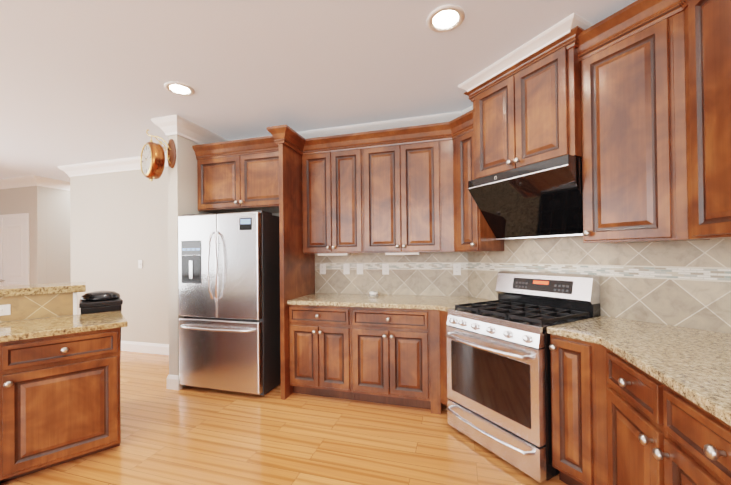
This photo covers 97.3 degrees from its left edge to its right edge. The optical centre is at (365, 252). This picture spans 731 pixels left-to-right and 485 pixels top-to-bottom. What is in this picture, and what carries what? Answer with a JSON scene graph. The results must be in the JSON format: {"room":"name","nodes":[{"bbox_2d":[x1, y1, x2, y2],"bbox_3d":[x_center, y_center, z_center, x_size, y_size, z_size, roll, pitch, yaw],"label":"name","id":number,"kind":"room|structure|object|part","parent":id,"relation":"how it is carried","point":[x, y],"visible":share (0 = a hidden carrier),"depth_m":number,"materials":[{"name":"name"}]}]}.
{"room":"kitchen","nodes":[
{"label":"kitchen","id":0,"kind":"room"},
{"bbox_2d":[0,186,45,283],"bbox_3d":[-7.993,0.105,6.242,5.000,2.730,0.120,-1,0,16],"label":"wall","id":1,"kind":"structure","parent":0,"point":[31,200],"depth_m":5.56,"materials":[{"name":"grey paint"}]},
{"bbox_2d":[0,213,29,285],"bbox_3d":[-6.168,0.386,5.614,0.758,2.120,0.079,-1,0,16],"label":"door","id":2,"kind":"structure","parent":1,"relation":"in","point":[14,253],"depth_m":5.64,"materials":[{"name":"white wood"}]},
{"bbox_2d":[46,187,70,283],"bbox_3d":[-4.954,0.085,8.001,0.120,2.730,4.929,-1,0,16],"label":"wall","id":3,"kind":"structure","parent":0,"point":[58,261],"depth_m":5.78,"materials":[{"name":"grey paint"}]},
{"bbox_2d":[70,167,168,343],"bbox_3d":[-3.126,0.042,4.604,2.860,2.730,0.140,-1,0,16],"label":"wall","id":4,"kind":"structure","parent":0,"point":[118,225],"depth_m":4.61,"materials":[{"name":"grey paint"}]},
{"bbox_2d":[121,341,168,354],"bbox_3d":[-3.139,1.337,4.534,2.876,0.140,0.040,-1,0,16],"label":"baseboard","id":5,"kind":"structure","parent":4,"relation":"attached to","point":[161,349],"depth_m":4.50,"materials":[{"name":"white wood"}]},
{"bbox_2d":[168,135,214,387],"bbox_3d":[-1.816,0.023,3.768,0.120,2.730,1.030,-1,0,16],"label":"wall","id":6,"kind":"structure","parent":0,"point":[182,189],"depth_m":3.28,"materials":[{"name":"grey paint"}]},
{"bbox_2d":[146,130,175,167],"bbox_3d":[-2.090,-1.060,3.287,0.342,0.415,0.049,-1,0,16],"label":"bracket","id":7,"kind":"object","parent":6,"relation":"attached to","point":[171,154],"visible":0.98,"depth_m":3.26,"materials":[{"name":"brown wood"}]},
{"bbox_2d":[140,137,164,181],"bbox_3d":[-2.189,-0.956,3.306,0.368,0.462,0.128,-1,-1,39],"label":"clock","id":8,"kind":"object","parent":7,"relation":"hanging from","point":[152,160],"visible":1,"depth_m":3.23,"materials":[{"name":"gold metal"}]},
{"bbox_2d":[167,375,179,388],"bbox_3d":[-1.884,1.318,3.682,0.036,0.140,0.870,-1,0,16],"label":"baseboard","id":9,"kind":"structure","parent":6,"relation":"attached to","point":[172,380],"depth_m":3.25,"materials":[{"name":"white wood"}]},
{"bbox_2d":[1,351,566,484],"bbox_3d":[-3.832,1.430,2.543,15.000,0.060,15.000,-1,0,16],"label":"floor","id":10,"kind":"structure","parent":0,"point":[187,435],"depth_m":2.27,"materials":[{"name":"brown wood"}]},
{"bbox_2d":[0,328,119,484],"bbox_3d":[-2.118,0.954,2.281,0.807,0.852,0.798,-1,0,16],"label":"base cabinet","id":11,"kind":"object","parent":10,"relation":"on","point":[22,362],"depth_m":1.94,"materials":[{"name":"brown wood"}]},
{"bbox_2d":[0,311,127,342],"bbox_3d":[-2.351,0.504,1.677,1.006,0.038,2.141,-1,0,16],"label":"countertop","id":12,"kind":"structure","parent":11,"relation":"on","point":[34,328],"depth_m":2.16,"materials":[{"name":"beige stone"}]},
{"bbox_2d":[0,292,76,321],"bbox_3d":[-2.752,0.849,1.714,0.470,1.068,1.992,-1,0,16],"label":"backsplash","id":13,"kind":"structure","parent":12,"relation":"on","point":[26,307],"depth_m":2.40,"materials":[{"name":"beige tile"}]},
{"bbox_2d":[0,304,10,315],"bbox_3d":[-2.603,0.410,2.254,0.157,0.076,0.010,0,-1,-41],"label":"outlet","id":14,"kind":"object","parent":13,"relation":"attached to","point":[5,309],"visible":1,"depth_m":2.29,"materials":[{"name":"white plastic"}]},
{"bbox_2d":[0,282,85,296],"bbox_3d":[-2.845,0.287,1.841,0.795,0.055,2.183,-1,0,16],"label":"countertop","id":15,"kind":"structure","parent":13,"relation":"on","point":[30,289],"depth_m":2.44,"materials":[{"name":"beige stone"}]},
{"bbox_2d":[32,356,120,472],"bbox_3d":[-1.914,1.047,2.049,0.305,0.658,0.456,-1,0,16],"label":"base cabinet","id":16,"kind":"object","parent":10,"relation":"on","point":[59,399],"depth_m":2.08,"materials":[{"name":"brown wood"}]},
{"bbox_2d":[79,291,122,359],"bbox_3d":[-2.302,0.862,2.800,0.280,1.048,0.375,0,-1,-41],"label":"trash bin","id":17,"kind":"object","parent":10,"relation":"on","point":[99,301],"visible":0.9,"depth_m":2.69,"materials":[{"name":"black plastic"}]},
{"bbox_2d":[178,210,280,395],"bbox_3d":[-1.350,0.494,3.429,0.935,1.772,0.802,-1,0,16],"label":"fridge","id":18,"kind":"object","parent":10,"relation":"on","point":[270,320],"depth_m":3.10,"materials":[{"name":"grey metal"}]},
{"bbox_3d":[-1.451,0.215,3.084,0.847,1.072,0.082,-1,0,16],"label":"fridge handle","id":19,"kind":"part","parent":18,"relation":"part of","materials":[{"name":"silver metal"}]},
{"bbox_3d":[-1.431,0.476,3.144,0.931,1.706,0.066,-1,0,16],"label":"fridge door","id":20,"kind":"part","parent":18,"relation":"part of","materials":[{"name":"silver metal"}]},
{"bbox_2d":[289,305,348,398],"bbox_3d":[-0.354,0.931,3.249,0.627,0.876,0.652,-1,0,16],"label":"base cabinet","id":21,"kind":"object","parent":10,"relation":"on","point":[318,335],"depth_m":2.98,"materials":[{"name":"brown wood"}]},
{"bbox_2d":[349,307,436,413],"bbox_3d":[0.284,0.923,3.067,0.699,0.876,0.652,-1,0,16],"label":"base cabinet","id":22,"kind":"object","parent":10,"relation":"on","point":[390,356],"depth_m":2.79,"materials":[{"name":"brown wood"}]},
{"bbox_2d":[287,293,492,311],"bbox_3d":[0.266,0.465,3.026,1.952,0.038,0.744,-1,0,16],"label":"countertop","id":23,"kind":"structure","parent":22,"relation":"on","point":[443,303],"depth_m":2.97,"materials":[{"name":"beige stone"}]},
{"bbox_2d":[369,291,377,296],"bbox_3d":[0.084,0.426,3.302,0.093,0.046,0.093,-1,0,16],"label":"gadget","id":24,"kind":"object","parent":23,"relation":"on","point":[373,293],"visible":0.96,"depth_m":3.27,"materials":[{"name":"white plastic"}]},
{"bbox_2d":[440,311,448,405],"bbox_3d":[0.928,0.914,2.756,0.546,0.876,0.546,-1,0,16],"label":"base cabinet","id":25,"kind":"object","parent":10,"relation":"on","point":[443,315],"depth_m":2.65,"materials":[{"name":"brown wood"}]},
{"bbox_2d":[445,271,600,482],"bbox_3d":[1.065,0.752,2.299,0.782,1.189,0.746,0,0,-29],"label":"range","id":26,"kind":"object","parent":10,"relation":"on","point":[499,385],"depth_m":2.12,"materials":[{"name":"silver metal"}]},
{"bbox_3d":[1.084,0.418,2.308,0.509,0.032,0.699,0,0,-29],"label":"kitchen range grates","id":27,"kind":"part","parent":26,"relation":"part of","materials":[{"name":"black metal"}]},
{"bbox_2d":[549,334,595,484],"bbox_3d":[1.397,0.903,1.912,0.588,0.876,0.588,-1,0,16],"label":"base cabinet","id":28,"kind":"object","parent":10,"relation":"on","point":[579,411],"depth_m":1.75,"materials":[{"name":"brown wood"}]},
{"bbox_2d":[592,343,607,484],"bbox_3d":[1.467,0.902,1.787,0.458,0.876,0.458,-1,0,16],"label":"base cabinet","id":29,"kind":"object","parent":10,"relation":"on","point":[599,394],"depth_m":1.65,"materials":[{"name":"brown wood"}]},
{"bbox_2d":[606,348,649,484],"bbox_3d":[1.448,0.899,1.304,0.727,0.876,0.493,-1,0,16],"label":"base cabinet","id":30,"kind":"object","parent":10,"relation":"on","point":[623,379],"depth_m":1.42,"materials":[{"name":"brown wood"}]},
{"bbox_2d":[547,316,730,425],"bbox_3d":[0.828,0.433,-0.541,0.896,0.038,5.618,-1,0,16],"label":"countertop","id":31,"kind":"structure","parent":30,"relation":"on","point":[692,365],"depth_m":1.37,"materials":[{"name":"beige stone"}]},
{"bbox_2d":[642,376,730,484],"bbox_3d":[1.304,0.897,0.798,0.727,0.876,0.560,-1,0,16],"label":"base cabinet","id":32,"kind":"object","parent":10,"relation":"on","point":[659,433],"depth_m":1.07,"materials":[{"name":"brown wood"}]},
{"bbox_2d":[0,0,636,181],"bbox_3d":[-3.861,-1.360,2.563,15.000,0.060,15.000,-1,0,16],"label":"ceiling","id":33,"kind":"structure","parent":0,"point":[83,81],"depth_m":2.33,"materials":[{"name":"white paint"}]},
{"bbox_2d":[164,82,194,95],"bbox_3d":[-1.536,-1.347,2.658,0.215,0.011,0.215,-1,0,10],"label":"recessed light","id":34,"kind":"object","parent":33,"relation":"in","point":[177,88],"depth_m":2.65,"materials":[{"name":"white"}]},
{"bbox_2d":[427,5,464,31],"bbox_3d":[0.473,-1.373,1.898,0.215,0.011,0.215,-1,0,10],"label":"recessed light","id":35,"kind":"object","parent":33,"relation":"in","point":[445,18],"depth_m":1.89,"materials":[{"name":"white"}]},
{"bbox_3d":[1.514,-0.022,2.436,1.375,2.730,1.375,-1,0,16],"label":"wall","id":36,"kind":"structure","parent":0,"visible":0},
{"bbox_2d":[453,175,456,251],"bbox_3d":[0.951,-0.539,3.002,0.245,1.065,0.245,-1,0,16],"label":"upper cabinet","id":37,"kind":"object","parent":36,"relation":"attached to","point":[454,176],"depth_m":2.93,"materials":[{"name":"brown wood"}]},
{"bbox_2d":[453,131,503,251],"bbox_3d":[1.022,-0.541,2.869,0.395,1.065,0.395,-1,0,16],"label":"upper cabinet","id":38,"kind":"object","parent":36,"relation":"attached to","point":[474,234],"depth_m":2.78,"materials":[{"name":"brown wood"}]},
{"bbox_2d":[468,154,582,239],"bbox_3d":[1.218,-0.347,2.375,0.445,0.474,0.786,0,0,-29],"label":"range hood","id":39,"kind":"object","parent":36,"relation":"attached to","point":[543,199],"visible":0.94,"depth_m":2.26,"materials":[{"name":"black glass"}]},
{"bbox_2d":[473,46,580,179],"bbox_3d":[1.244,-0.937,2.397,0.821,0.695,0.820,-1,0,16],"label":"upper cabinet","id":40,"kind":"object","parent":36,"relation":"attached to","point":[533,116],"depth_m":2.19,"materials":[{"name":"brown wood"}]},
{"bbox_2d":[581,16,676,242],"bbox_3d":[1.437,-0.626,1.798,0.298,1.108,0.298,-1,0,16],"label":"upper cabinet","id":41,"kind":"object","parent":36,"relation":"attached to","point":[613,117],"depth_m":1.76,"materials":[{"name":"brown wood"}]},
{"bbox_2d":[637,239,672,241],"bbox_3d":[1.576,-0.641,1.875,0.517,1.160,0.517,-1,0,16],"label":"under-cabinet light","id":42,"kind":"object","parent":41,"relation":"attached to","point":[638,240],"depth_m":1.71,"materials":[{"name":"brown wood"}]},
{"bbox_2d":[673,11,709,240],"bbox_3d":[1.692,-0.644,1.668,0.243,1.160,0.243,-1,0,16],"label":"upper cabinet","id":43,"kind":"object","parent":36,"relation":"attached to","point":[680,197],"depth_m":1.60,"materials":[{"name":"brown wood"}]},
{"bbox_3d":[1.123,-0.044,-1.350,0.120,2.730,6.220,-1,0,16],"label":"wall","id":44,"kind":"structure","parent":0,"visible":0},
{"bbox_2d":[0,175,39,188],"bbox_3d":[-7.988,-1.186,6.130,5.102,0.149,0.102,-1,0,16],"label":"crown molding","id":45,"kind":"structure","parent":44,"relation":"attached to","point":[25,181],"depth_m":5.55,"materials":[{"name":"white"}]},
{"bbox_2d":[40,177,69,190],"bbox_3d":[-4.921,-1.206,7.768,0.102,0.149,4.710,-1,0,16],"label":"crown molding","id":46,"kind":"structure","parent":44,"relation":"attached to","point":[44,182],"depth_m":5.70,"materials":[{"name":"white"}]},
{"bbox_2d":[58,153,167,176],"bbox_3d":[-3.219,-1.247,4.521,2.962,0.149,0.122,-1,0,16],"label":"crown molding","id":47,"kind":"structure","parent":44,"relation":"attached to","point":[131,163],"depth_m":4.67,"materials":[{"name":"white paint"}]},
{"bbox_2d":[138,260,142,267],"bbox_3d":[-3.177,0.167,4.533,0.072,0.116,0.014,-1,0,16],"label":"light switch","id":48,"kind":"object","parent":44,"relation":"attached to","point":[140,262],"depth_m":4.53,"materials":[{"name":"white plastic"}]},
{"bbox_2d":[151,117,171,135],"bbox_3d":[-1.987,-1.266,3.628,0.102,0.149,0.862,-1,0,16],"label":"crown molding","id":49,"kind":"structure","parent":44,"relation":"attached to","point":[159,121],"depth_m":3.23,"materials":[{"name":"white wood"}]},
{"bbox_2d":[164,115,227,144],"bbox_3d":[-1.790,-1.269,3.510,0.102,0.149,0.742,-1,0,16],"label":"crown molding","id":50,"kind":"structure","parent":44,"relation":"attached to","point":[170,125],"depth_m":3.34,"materials":[{"name":"white wood"}]},
{"bbox_2d":[320,264,325,273],"bbox_3d":[-0.481,0.187,3.620,0.072,0.116,0.009,-1,0,16],"label":"outlet","id":51,"kind":"object","parent":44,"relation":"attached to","point":[322,266],"depth_m":3.62,"materials":[{"name":"white plastic"}]},
{"bbox_2d":[228,112,455,140],"bbox_3d":[-0.225,-1.286,3.506,3.114,0.149,0.110,-1,0,16],"label":"crown molding","id":52,"kind":"structure","parent":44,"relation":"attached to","point":[444,117],"depth_m":3.37,"materials":[{"name":"white wood"}]},
{"bbox_2d":[343,264,349,273],"bbox_3d":[-0.209,0.183,3.541,0.072,0.116,0.014,-1,0,16],"label":"outlet","id":53,"kind":"object","parent":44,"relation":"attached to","point":[346,267],"depth_m":3.54,"materials":[{"name":"white plastic"}]},
{"bbox_2d":[357,264,362,273],"bbox_3d":[-0.061,0.181,3.498,0.072,0.116,0.014,-1,0,16],"label":"outlet","id":54,"kind":"object","parent":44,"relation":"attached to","point":[359,266],"depth_m":3.50,"materials":[{"name":"white plastic"}]},
{"bbox_2d":[382,264,388,274],"bbox_3d":[0.212,0.178,3.422,0.072,0.116,0.009,-1,0,16],"label":"outlet","id":55,"kind":"object","parent":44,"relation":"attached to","point":[385,269],"depth_m":3.42,"materials":[{"name":"white plastic"}]},
{"bbox_2d":[453,263,460,274],"bbox_3d":[0.917,0.169,3.221,0.072,0.116,0.009,-1,0,16],"label":"outlet","id":56,"kind":"object","parent":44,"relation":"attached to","point":[456,266],"depth_m":3.22,"materials":[{"name":"white plastic"}]},
{"bbox_2d":[456,53,519,117],"bbox_3d":[0.992,-1.304,2.712,0.409,0.149,0.750,-1,0,16],"label":"crown molding","id":57,"kind":"structure","parent":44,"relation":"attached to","point":[504,63],"depth_m":2.43,"materials":[{"name":"white wood"}]},
{"bbox_2d":[315,236,730,333],"bbox_3d":[-0.113,0.092,-0.095,2.943,1.400,6.957,-1,0,16],"label":"backsplash","id":58,"kind":"structure","parent":44,"relation":"attached to","point":[686,284],"depth_m":2.16,"materials":[{"name":"beige tile"}]},
{"bbox_2d":[684,0,730,238],"bbox_3d":[1.595,-0.647,1.148,0.322,1.160,0.810,-1,0,16],"label":"upper cabinet","id":59,"kind":"object","parent":44,"relation":"attached to","point":[707,23],"visible":0.92,"depth_m":1.39,"materials":[{"name":"brown wood"}]},
{"bbox_3d":[-0.261,0.005,3.641,2.940,2.730,0.140,-1,0,16],"label":"wall","id":60,"kind":"structure","parent":0,"visible":0},
{"bbox_2d":[197,144,300,215],"bbox_3d":[-1.233,-0.752,3.582,1.114,0.584,0.507,-1,0,16],"label":"upper cabinet","id":61,"kind":"object","parent":60,"relation":"attached to","point":[269,182],"depth_m":3.31,"materials":[{"name":"brown wood"}]},
{"bbox_2d":[297,149,364,255],"bbox_3d":[-0.304,-0.523,3.412,0.667,1.064,0.322,-1,0,16],"label":"upper cabinet","id":62,"kind":"object","parent":60,"relation":"attached to","point":[332,183],"depth_m":3.25,"materials":[{"name":"brown wood"}]},
{"bbox_2d":[365,140,444,254],"bbox_3d":[0.378,-0.532,3.218,0.753,1.064,0.322,-1,0,16],"label":"upper cabinet","id":63,"kind":"object","parent":60,"relation":"attached to","point":[394,200],"depth_m":3.05,"materials":[{"name":"brown wood"}]},
{"bbox_2d":[192,0,690,159],"bbox_3d":[-0.798,-1.182,0.225,3.801,0.288,6.185,-1,0,16],"label":"crown molding","id":64,"kind":"structure","parent":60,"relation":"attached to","point":[635,17],"depth_m":2.90,"materials":[{"name":"brown wood"}]}
]}

